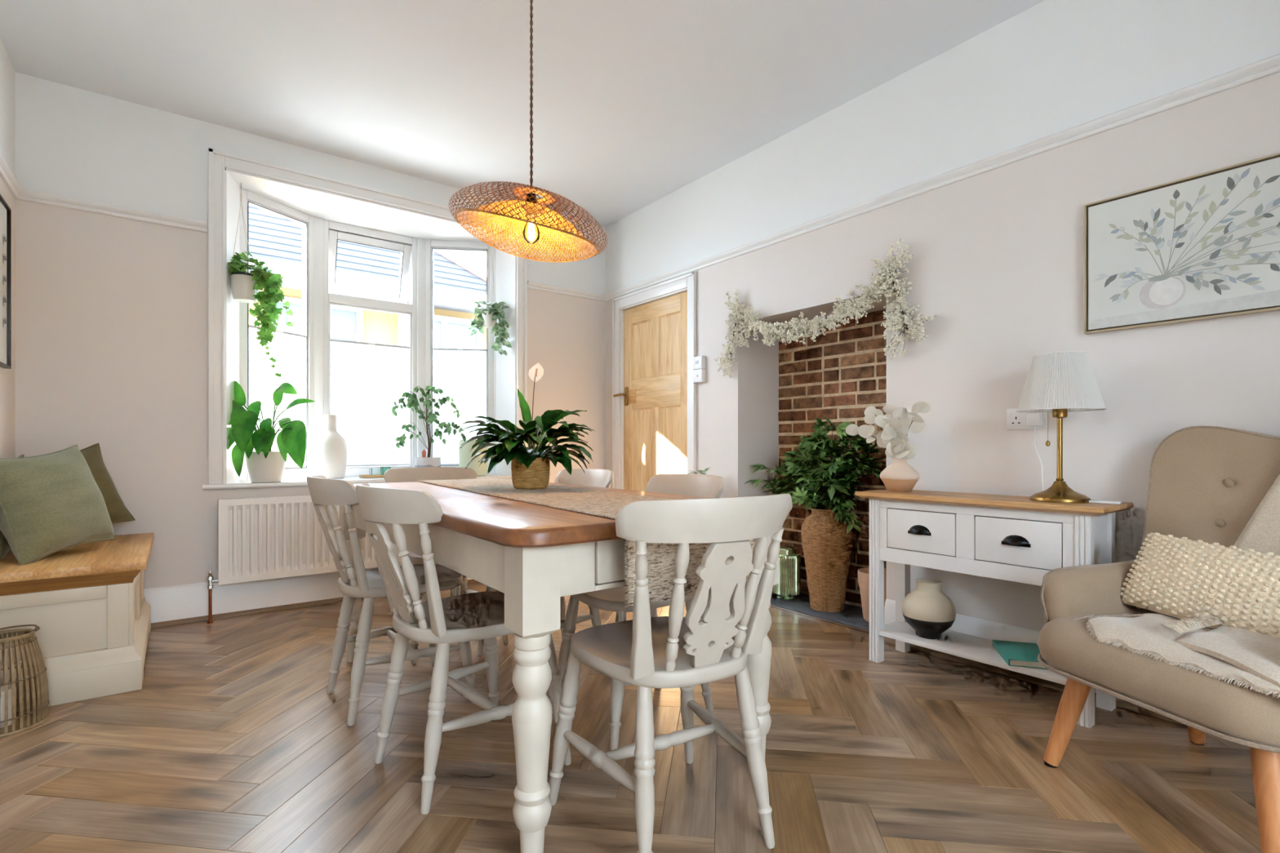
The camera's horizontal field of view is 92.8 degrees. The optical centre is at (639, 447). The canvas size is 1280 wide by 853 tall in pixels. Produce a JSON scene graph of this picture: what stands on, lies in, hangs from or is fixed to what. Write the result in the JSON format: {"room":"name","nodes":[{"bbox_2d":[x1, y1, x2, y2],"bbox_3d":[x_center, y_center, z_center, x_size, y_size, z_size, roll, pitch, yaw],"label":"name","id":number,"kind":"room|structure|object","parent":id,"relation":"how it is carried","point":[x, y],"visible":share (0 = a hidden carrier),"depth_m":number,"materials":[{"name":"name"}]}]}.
{"room":"dining room","nodes":[
{"label":"dining room","id":0,"kind":"room"},
{"bbox_2d":[0,37,15,551],"bbox_3d":[-1.169,-0.335,0.450,0.120,2.810,5.870,0,0,-37],"label":"wall","id":1,"kind":"structure","parent":0,"point":[7,73],"depth_m":2.73,"materials":[{"name":"paint"}]},
{"bbox_2d":[0,193,11,368],"bbox_3d":[-2.583,-0.687,2.434,0.023,0.694,0.520,0,0,-37],"label":"framed print","id":2,"kind":"object","parent":1,"relation":"attached to","point":[5,210],"visible":1,"depth_m":2.61,"materials":[{"name":"black"}]},
{"bbox_2d":[0,152,22,199],"bbox_3d":[-1.146,-1.176,0.542,0.030,0.052,5.749,0,0,-37],"label":"trim","id":3,"kind":"structure","parent":1,"relation":"attached to","point":[6,175],"depth_m":2.65,"materials":[{"name":"white paint"}]},
{"bbox_2d":[15,71,604,588],"bbox_3d":[-1.760,-0.360,4.050,3.530,3.160,0.580,0,0,-37],"label":"wall","id":4,"kind":"structure","parent":0,"point":[112,312],"depth_m":3.11,"materials":[{"name":"paint"}]},
{"bbox_2d":[14,188,207,232],"bbox_3d":[-2.597,-1.176,3.031,0.725,0.052,0.030,0,0,-37],"label":"trim","id":5,"kind":"structure","parent":4,"relation":"attached to","point":[28,195],"depth_m":3.01,"materials":[{"name":"white paint"}]},
{"bbox_2d":[207,495,401,623],"bbox_3d":[-1.606,0.598,3.717,1.690,0.645,0.132,0,0,-37],"label":"radiator","id":6,"kind":"object","parent":4,"relation":"attached to","point":[260,539],"visible":0.38,"depth_m":3.34,"materials":[{"name":"white metal"}]},
{"bbox_2d":[224,495,306,499],"bbox_3d":[-1.590,0.279,3.695,1.533,0.005,0.046,0,0,-37],"label":"grille","id":7,"kind":"object","parent":6,"relation":"attached to","point":[300,497],"depth_m":3.35,"materials":[{"name":"white metal"}]},
{"bbox_2d":[143,564,479,628],"bbox_3d":[-1.577,0.821,3.800,3.240,0.197,0.040,0,0,-37],"label":"baseboard","id":8,"kind":"structure","parent":4,"relation":"attached to","point":[175,605],"depth_m":3.33,"materials":[{"name":"white paint"}]},
{"bbox_2d":[202,147,527,489],"bbox_3d":[-1.756,-0.684,4.081,1.925,1.821,0.698,0,0,-37],"label":"window","id":9,"kind":"structure","parent":4,"relation":"in","point":[326,218],"depth_m":3.99,"materials":[{"name":"white paint"}]},
{"bbox_2d":[226,182,293,377],"bbox_3d":[-2.134,-0.947,3.392,0.336,1.117,0.254,0,0,5],"label":"ivy","id":10,"kind":"object","parent":9,"relation":"hanging from","point":[245,286],"visible":1,"depth_m":3.37,"materials":[{"name":"green plant"}]},
{"bbox_2d":[230,274,258,302],"bbox_3d":[-2.199,-0.880,3.396,0.140,0.130,0.140,0,0,-37],"label":"pot","id":11,"kind":"object","parent":10,"relation":"on","point":[244,287],"depth_m":3.35,"materials":[{"name":"white ceramic"}]},
{"bbox_2d":[227,380,315,482],"bbox_3d":[-2.148,-0.089,3.453,0.596,0.577,0.281,0,0,-8],"label":"potted plant","id":12,"kind":"object","parent":9,"relation":"on","point":[264,464],"visible":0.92,"depth_m":3.39,"materials":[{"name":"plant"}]},
{"bbox_2d":[244,451,285,482],"bbox_3d":[-2.140,0.112,3.491,0.208,0.175,0.208,0,0,-37],"label":"pot","id":13,"kind":"object","parent":12,"relation":"on","point":[271,468],"depth_m":3.42,"materials":[{"name":"white ceramic"}]},
{"bbox_2d":[248,324,306,468],"bbox_3d":[-2.234,-0.294,3.764,0.023,0.853,0.382,0,0,23],"label":"window pane","id":14,"kind":"object","parent":9,"relation":"attached to","point":[288,348],"visible":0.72,"depth_m":3.77,"materials":[{"name":"glass"}]},
{"bbox_2d":[312,414,347,479],"bbox_3d":[-1.975,-0.003,3.886,0.198,0.405,0.198,0,0,-37],"label":"bottle vase","id":15,"kind":"object","parent":9,"relation":"on","point":[330,452],"visible":0.94,"depth_m":3.82,"materials":[{"name":"white ceramic"}]},
{"bbox_2d":[330,338,409,466],"bbox_3d":[-1.858,-0.294,4.220,0.514,0.853,0.023,0,0,-37],"label":"window pane","id":16,"kind":"object","parent":9,"relation":"attached to","point":[367,379],"visible":0.82,"depth_m":4.22,"materials":[{"name":"glass"}]},
{"bbox_2d":[359,474,383,478],"bbox_3d":[-1.693,0.190,4.044,0.290,0.017,0.120,0,0,-37],"label":"bamboo tray","id":17,"kind":"object","parent":9,"relation":"on","point":[366,476],"visible":0.48,"depth_m":3.95,"materials":[{"name":"beige wood"}]},
{"bbox_2d":[380,466,391,475],"bbox_3d":[-1.689,0.162,4.047,0.064,0.062,0.064,0,0,-37],"label":"tumbler","id":18,"kind":"object","parent":17,"relation":"on","point":[380,467],"visible":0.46,"depth_m":4.06,"materials":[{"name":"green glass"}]},
{"bbox_2d":[367,233,377,236],"bbox_3d":[-1.845,-1.463,4.203,0.060,0.014,0.012,0,0,-37],"label":"vent","id":19,"kind":"object","parent":9,"relation":"attached to","point":[368,234],"depth_m":4.21,"materials":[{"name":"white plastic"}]},
{"bbox_2d":[391,384,466,467],"bbox_3d":[-1.396,-0.116,4.160,0.576,0.631,0.227,0,0,14],"label":"potted ficus","id":20,"kind":"object","parent":9,"relation":"on","point":[424,461],"visible":0.98,"depth_m":4.15,"materials":[{"name":"plant"}]},
{"bbox_2d":[414,457,440,467],"bbox_3d":[-1.464,0.135,4.205,0.172,0.130,0.172,0,0,-37],"label":"pot","id":21,"kind":"object","parent":20,"relation":"on","point":[419,461],"depth_m":4.13,"materials":[{"name":"white ceramic"}]},
{"bbox_2d":[432,347,486,465],"bbox_3d":[-1.317,-0.294,4.459,0.382,0.853,0.023,0,0,-7],"label":"window pane","id":22,"kind":"object","parent":9,"relation":"attached to","point":[460,374],"visible":0.65,"depth_m":4.46,"materials":[{"name":"glass"}]},
{"bbox_2d":[458,439,488,475],"bbox_3d":[-1.171,0.073,4.283,0.200,0.252,0.200,0,0,-37],"label":"planter","id":23,"kind":"object","parent":9,"relation":"on","point":[464,455],"visible":0.47,"depth_m":4.20,"materials":[{"name":"green ceramic"}]},
{"bbox_2d":[468,240,511,355],"bbox_3d":[-1.059,-1.076,4.327,0.225,0.858,0.260,0,0,43],"label":"pothos","id":24,"kind":"object","parent":9,"relation":"hanging from","point":[487,318],"visible":1,"depth_m":4.31,"materials":[{"name":"green plant"}]},
{"bbox_2d":[481,311,497,328],"bbox_3d":[-1.076,-0.909,4.355,0.108,0.108,0.108,0,0,-37],"label":"pot","id":25,"kind":"object","parent":24,"relation":"on","point":[487,322],"depth_m":4.31,"materials":[{"name":"white ceramic"}]},
{"bbox_2d":[527,280,604,301],"bbox_3d":[-0.538,-1.176,4.593,0.684,0.052,0.030,0,0,-37],"label":"trim","id":26,"kind":"structure","parent":4,"relation":"attached to","point":[532,285],"depth_m":4.57,"materials":[{"name":"white paint"}]},
{"bbox_2d":[0,0,1044,226],"bbox_3d":[0.153,-1.810,1.528,3.530,0.140,5.990,0,0,-37],"label":"ceiling","id":27,"kind":"structure","parent":0,"point":[635,102],"depth_m":2.78,"materials":[{"name":"white paint"}]},
{"bbox_2d":[448,0,607,262],"bbox_3d":[-0.399,-1.224,2.198,0.560,1.032,0.541,0,0,-37],"label":"pendant lamp","id":28,"kind":"object","parent":27,"relation":"hanging from","point":[526,211],"visible":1,"depth_m":2.20,"materials":[{"name":"brown wicker"}]},
{"bbox_2d":[0,582,1261,852],"bbox_3d":[0.304,0.995,1.643,3.910,0.150,5.990,0,0,-37],"label":"floor","id":29,"kind":"structure","parent":0,"point":[233,739],"depth_m":1.76,"materials":[{"name":"brown wood"}]},
{"bbox_2d":[0,624,49,737],"bbox_3d":[-2.090,0.759,2.007,0.212,0.321,0.212,0,0,-37],"label":"lantern","id":30,"kind":"object","parent":29,"relation":"on","point":[35,713],"visible":1,"depth_m":2.00,"materials":[{"name":"brown wicker"}]},
{"bbox_2d":[0,684,16,728],"bbox_3d":[-2.096,0.847,1.994,0.078,0.124,0.078,0,0,-37],"label":"pillar candle","id":31,"kind":"object","parent":30,"relation":"on","point":[10,696],"visible":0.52,"depth_m":1.99,"materials":[{"name":"beige wax"}]},
{"bbox_2d":[0,533,154,711],"bbox_3d":[-2.351,0.676,2.561,0.459,0.487,0.977,0,0,-37],"label":"storage bench","id":32,"kind":"object","parent":29,"relation":"on","point":[90,608],"visible":0.89,"depth_m":2.24,"materials":[{"name":"beige paint"}]},
{"bbox_2d":[0,454,24,558],"bbox_3d":[-2.597,0.236,2.523,0.093,0.408,0.388,0,0,-28],"label":"cushion","id":33,"kind":"object","parent":32,"relation":"on","point":[5,548],"visible":0.12,"depth_m":2.39,"materials":[{"name":"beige fabric"}]},
{"bbox_2d":[0,444,115,564],"bbox_3d":[-2.345,0.219,2.426,0.241,0.462,0.461,0,0,-10],"label":"cushion","id":34,"kind":"object","parent":32,"relation":"on","point":[51,503],"visible":0.99,"depth_m":2.34,"materials":[{"name":"green fabric"}]},
{"bbox_2d":[80,443,135,524],"bbox_3d":[-2.611,0.219,2.789,0.188,0.480,0.480,0,0,12],"label":"cushion","id":35,"kind":"object","parent":32,"relation":"on","point":[117,511],"visible":0.24,"depth_m":2.89,"materials":[{"name":"green fabric"}]},
{"bbox_2d":[306,475,475,725],"bbox_3d":[-0.933,0.512,2.244,0.516,0.820,0.462,0,0,-37],"label":"dining chair","id":36,"kind":"object","parent":29,"relation":"on","point":[326,493],"visible":0.83,"depth_m":2.08,"materials":[{"name":"white paint"}]},
{"bbox_2d":[382,466,508,664],"bbox_3d":[-0.943,0.512,2.914,0.462,0.820,0.516,0,0,-37],"label":"dining chair","id":37,"kind":"object","parent":29,"relation":"on","point":[420,473],"visible":0.12,"depth_m":3.07,"materials":[{"name":"white paint"}]},
{"bbox_2d":[355,483,571,814],"bbox_3d":[-0.536,0.512,1.762,0.516,0.820,0.462,0,0,-42],"label":"dining chair","id":38,"kind":"object","parent":29,"relation":"on","point":[479,615],"visible":0.94,"depth_m":1.61,"materials":[{"name":"white paint"}]},
{"bbox_2d":[476,468,613,655],"bbox_3d":[-0.384,0.512,2.677,0.516,0.820,0.462,0,0,-37],"label":"dining chair","id":39,"kind":"object","parent":29,"relation":"on","point":[591,477],"visible":0.11,"depth_m":2.82,"materials":[{"name":"white paint"}]},
{"bbox_2d":[339,479,789,852],"bbox_3d":[-0.455,0.541,2.172,0.860,0.757,1.850,0,0,-37],"label":"dining table","id":40,"kind":"object","parent":29,"relation":"on","point":[535,555],"visible":0.54,"depth_m":1.31,"materials":[{"name":"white wood"}]},
{"bbox_2d":[417,478,672,519],"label":"table runner","id":41,"kind":"object","parent":40,"relation":"on","point":[603,504],"depth_m":1.96,"materials":[{"name":"fabric"}]},
{"bbox_2d":[459,362,594,489],"bbox_3d":[-0.424,-0.084,2.302,0.519,0.480,0.516,0,0,-37],"label":"peace lily","id":42,"kind":"object","parent":41,"relation":"on","point":[530,465],"visible":1,"depth_m":2.25,"materials":[{"name":"plant"}]},
{"bbox_2d":[511,457,550,489],"bbox_3d":[-0.415,0.098,2.314,0.144,0.117,0.144,0,0,-37],"label":"pot","id":43,"kind":"object","parent":42,"relation":"on","point":[536,476],"depth_m":2.26,"materials":[{"name":"beige wicker"}]},
{"bbox_2d":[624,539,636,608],"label":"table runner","id":44,"kind":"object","parent":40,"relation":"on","point":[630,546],"depth_m":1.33,"materials":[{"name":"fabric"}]},
{"bbox_2d":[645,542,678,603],"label":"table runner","id":45,"kind":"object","parent":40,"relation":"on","point":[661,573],"depth_m":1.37,"materials":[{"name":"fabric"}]},
{"bbox_2d":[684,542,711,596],"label":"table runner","id":46,"kind":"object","parent":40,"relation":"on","point":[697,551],"depth_m":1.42,"materials":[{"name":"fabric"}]},
{"bbox_2d":[558,474,724,751],"bbox_3d":[0.023,0.512,2.145,0.516,0.820,0.462,0,0,-31],"label":"dining chair","id":47,"kind":"object","parent":29,"relation":"on","point":[694,485],"visible":0.16,"depth_m":2.10,"materials":[{"name":"white paint"}]},
{"bbox_2d":[548,493,792,852],"bbox_3d":[0.079,0.512,1.460,0.462,0.820,0.516,0,0,-29],"label":"dining chair","id":48,"kind":"object","parent":29,"relation":"on","point":[646,652],"visible":0.98,"depth_m":1.31,"materials":[{"name":"white paint"}]},
{"bbox_2d":[770,592,869,633],"bbox_3d":[1.041,0.910,3.410,0.346,0.020,0.961,0,0,-37],"label":"hearth","id":49,"kind":"object","parent":29,"relation":"on","point":[851,617],"visible":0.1,"depth_m":3.32,"materials":[{"name":"stone"}]},
{"bbox_2d":[772,546,800,599],"bbox_3d":[0.869,0.747,3.636,0.172,0.306,0.172,0,0,-37],"label":"glass jar","id":50,"kind":"object","parent":49,"relation":"on","point":[788,587],"visible":0.87,"depth_m":3.56,"materials":[{"name":"glass"}]},
{"bbox_2d":[744,417,886,612],"bbox_3d":[0.945,0.368,3.392,0.488,1.065,0.906,0,0,-37],"label":"potted plant","id":51,"kind":"object","parent":49,"relation":"on","point":[827,534],"visible":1,"depth_m":3.31,"materials":[{"name":"green plant"}]},
{"bbox_2d":[857,568,886,622],"bbox_3d":[1.234,0.772,3.164,0.196,0.255,0.196,0,0,-37],"label":"terracotta pot","id":52,"kind":"object","parent":49,"relation":"on","point":[863,573],"visible":0.34,"depth_m":3.13,"materials":[{"name":"ceramic"}]},
{"bbox_2d":[854,488,1133,728],"bbox_3d":[1.326,0.556,2.385,0.310,0.727,0.892,0,0,-37],"label":"console table","id":53,"kind":"object","parent":29,"relation":"on","point":[1017,539],"visible":0.82,"depth_m":2.29,"materials":[{"name":"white wood"}]},
{"bbox_2d":[845,401,930,492],"bbox_3d":[1.096,0.000,2.691,0.194,0.386,0.342,0,0,-37],"label":"bud vase","id":54,"kind":"object","parent":53,"relation":"on","point":[899,476],"visible":1,"depth_m":2.63,"materials":[{"name":"ceramic"}]},
{"bbox_2d":[902,578,955,639],"bbox_3d":[1.195,0.668,2.525,0.204,0.228,0.204,0,0,-37],"label":"round vase","id":55,"kind":"object","parent":53,"relation":"on","point":[929,611],"visible":1,"depth_m":2.47,"materials":[{"name":"beige ceramic"}]},
{"bbox_2d":[879,620,1095,684],"bbox_3d":[1.332,0.792,2.389,0.248,0.020,0.778,0,0,-37],"label":"shelf","id":56,"kind":"object","parent":53,"relation":"attached to","point":[977,649],"depth_m":2.41,"materials":[{"name":"white paint"}]},
{"bbox_2d":[991,640,1056,669],"bbox_3d":[1.423,0.769,2.266,0.150,0.024,0.231,0,0,17],"label":"book","id":57,"kind":"object","parent":53,"relation":"on","point":[1017,654],"visible":0.82,"depth_m":2.25,"materials":[{"name":"teal paper"}]},
{"bbox_2d":[1016,351,1106,503],"bbox_3d":[1.502,-0.069,2.181,0.266,0.524,0.266,0,0,-37],"label":"table lamp","id":58,"kind":"object","parent":53,"relation":"on","point":[1060,384],"visible":1,"depth_m":2.11,"materials":[{"name":"white fabric"}]},
{"bbox_2d":[1088,499,1121,504],"bbox_3d":[1.567,0.188,2.118,0.047,0.008,0.169,0,0,-41],"label":"charger","id":59,"kind":"object","parent":53,"relation":"on","point":[1091,500],"visible":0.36,"depth_m":2.08,"materials":[{"name":"white plastic"}]},
{"bbox_2d":[1037,426,1279,852],"bbox_3d":[1.562,0.426,1.587,0.784,0.988,0.781,0,0,-14],"label":"armchair","id":60,"kind":"object","parent":29,"relation":"on","point":[1206,483],"visible":0.7,"depth_m":1.75,"materials":[{"name":"beige fabric"}]},
{"bbox_2d":[1072,613,1279,697],"bbox_3d":[1.428,0.476,1.499,0.430,0.098,0.505,0,0,-14],"label":"throw","id":61,"kind":"object","parent":60,"relation":"on","point":[1246,657],"visible":0.9,"depth_m":1.44,"materials":[{"name":"beige fabric"}]},
{"bbox_2d":[1120,532,1279,638],"bbox_3d":[1.541,0.372,1.603,0.169,0.238,0.480,0,0,-14],"label":"lumbar pillow","id":62,"kind":"object","parent":61,"relation":"on","point":[1175,577],"visible":0.97,"depth_m":1.61,"materials":[{"name":"beige fabric"}]},
{"bbox_2d":[1233,473,1279,555],"bbox_3d":[1.874,0.144,1.601,0.261,0.461,0.430,0,0,-14],"label":"pillow","id":63,"kind":"object","parent":60,"relation":"on","point":[1261,534],"visible":0.53,"depth_m":1.71,"materials":[{"name":"fabric"}]},
{"bbox_3d":[0.375,0.609,3.717,0.250,0.622,0.250,0,0,-37],"label":"plant stand","id":64,"kind":"object","parent":29,"relation":"on","visible":0},
{"bbox_2d":[688,466,711,474],"bbox_3d":[0.374,0.210,3.716,0.158,0.175,0.156,0,0,-37],"label":"planter","id":65,"kind":"object","parent":64,"relation":"on","point":[705,469],"visible":0.17,"depth_m":3.70,"materials":[{"name":"white ceramic"}]},
{"bbox_2d":[777,309,886,607],"bbox_3d":[1.224,0.159,3.548,0.132,1.822,0.970,0,0,-37],"label":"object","id":66,"kind":"structure","parent":0,"point":[835,377],"depth_m":3.54,"materials":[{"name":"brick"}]},
{"bbox_2d":[604,0,1279,631],"bbox_3d":[1.655,-0.335,2.679,0.495,2.810,6.010,0,0,-37],"label":"wall","id":67,"kind":"structure","parent":0,"point":[997,259],"depth_m":2.52,"materials":[{"name":"paint"}]},
{"bbox_2d":[612,271,696,491],"bbox_3d":[0.118,-0.110,4.360,0.162,2.060,0.931,0,0,-37],"label":"door","id":68,"kind":"structure","parent":67,"relation":"in","point":[654,327],"depth_m":4.35,"materials":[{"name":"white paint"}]},
{"bbox_2d":[693,368,705,383],"bbox_3d":[0.380,-0.457,3.919,0.038,0.084,0.084,0,0,-37],"label":"wall control","id":69,"kind":"object","parent":67,"relation":"attached to","point":[699,375],"visible":1,"depth_m":3.90,"materials":[{"name":"white plastic"}]},
{"bbox_2d":[693,355,705,369],"bbox_3d":[0.381,-0.542,3.920,0.035,0.084,0.084,0,0,-37],"label":"wall control","id":70,"kind":"object","parent":67,"relation":"attached to","point":[699,362],"visible":0.96,"depth_m":3.90,"materials":[{"name":"white plastic"}]},
{"bbox_2d":[715,237,936,377],"bbox_3d":[0.857,-0.683,3.206,0.140,0.553,1.392,0,0,-37],"label":"garland","id":71,"kind":"object","parent":67,"relation":"attached to","point":[771,332],"visible":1,"depth_m":2.99,"materials":[{"name":"white plant"}]},
{"bbox_2d":[604,53,1279,301],"bbox_3d":[1.452,-1.176,2.513,0.030,0.052,5.749,0,0,-37],"label":"trim","id":72,"kind":"structure","parent":67,"relation":"attached to","point":[1269,65],"depth_m":2.45,"materials":[{"name":"white paint"}]},
{"bbox_2d":[1006,408,1048,430],"bbox_3d":[1.534,-0.113,2.418,0.012,0.086,0.146,0,0,-37],"label":"wall socket","id":73,"kind":"object","parent":67,"relation":"attached to","point":[1015,420],"visible":0.72,"depth_m":2.44,"materials":[{"name":"white plastic"}]},
{"bbox_2d":[1026,413,1044,491],"bbox_3d":[1.546,0.032,2.346,0.048,0.323,0.115,0,0,-12],"label":"plug","id":74,"kind":"object","parent":67,"relation":"attached to","point":[1033,420],"visible":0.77,"depth_m":2.36,"materials":[{"name":"white plastic"}]},
{"bbox_2d":[884,599,1224,734],"bbox_3d":[2.157,0.821,1.575,0.040,0.197,3.303,0,0,-37],"label":"baseboard","id":75,"kind":"structure","parent":67,"relation":"attached to","point":[987,629],"depth_m":2.50,"materials":[{"name":"white paint"}]},
{"bbox_2d":[1084,152,1279,334],"bbox_3d":[1.963,-0.655,1.834,0.033,0.474,1.050,0,0,-37],"label":"framed painting","id":76,"kind":"object","parent":67,"relation":"attached to","point":[1205,246],"visible":1,"depth_m":2.02,"materials":[{"name":"beige paper"}]},
{"label":"outside","id":77,"kind":"structure","parent":0,"visible":0},
{"bbox_3d":[-11.003,1.245,22.781,70.000,0.050,40.400,0,0,-37],"label":"ground","id":78,"kind":"structure","parent":77,"visible":0},
{"bbox_2d":[248,204,486,349],"bbox_3d":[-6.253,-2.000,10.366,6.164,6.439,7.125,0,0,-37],"label":"window panes","id":79,"kind":"structure","parent":78,"relation":"on","point":[459,282],"depth_m":8.40,"materials":[{"name":"glass"}]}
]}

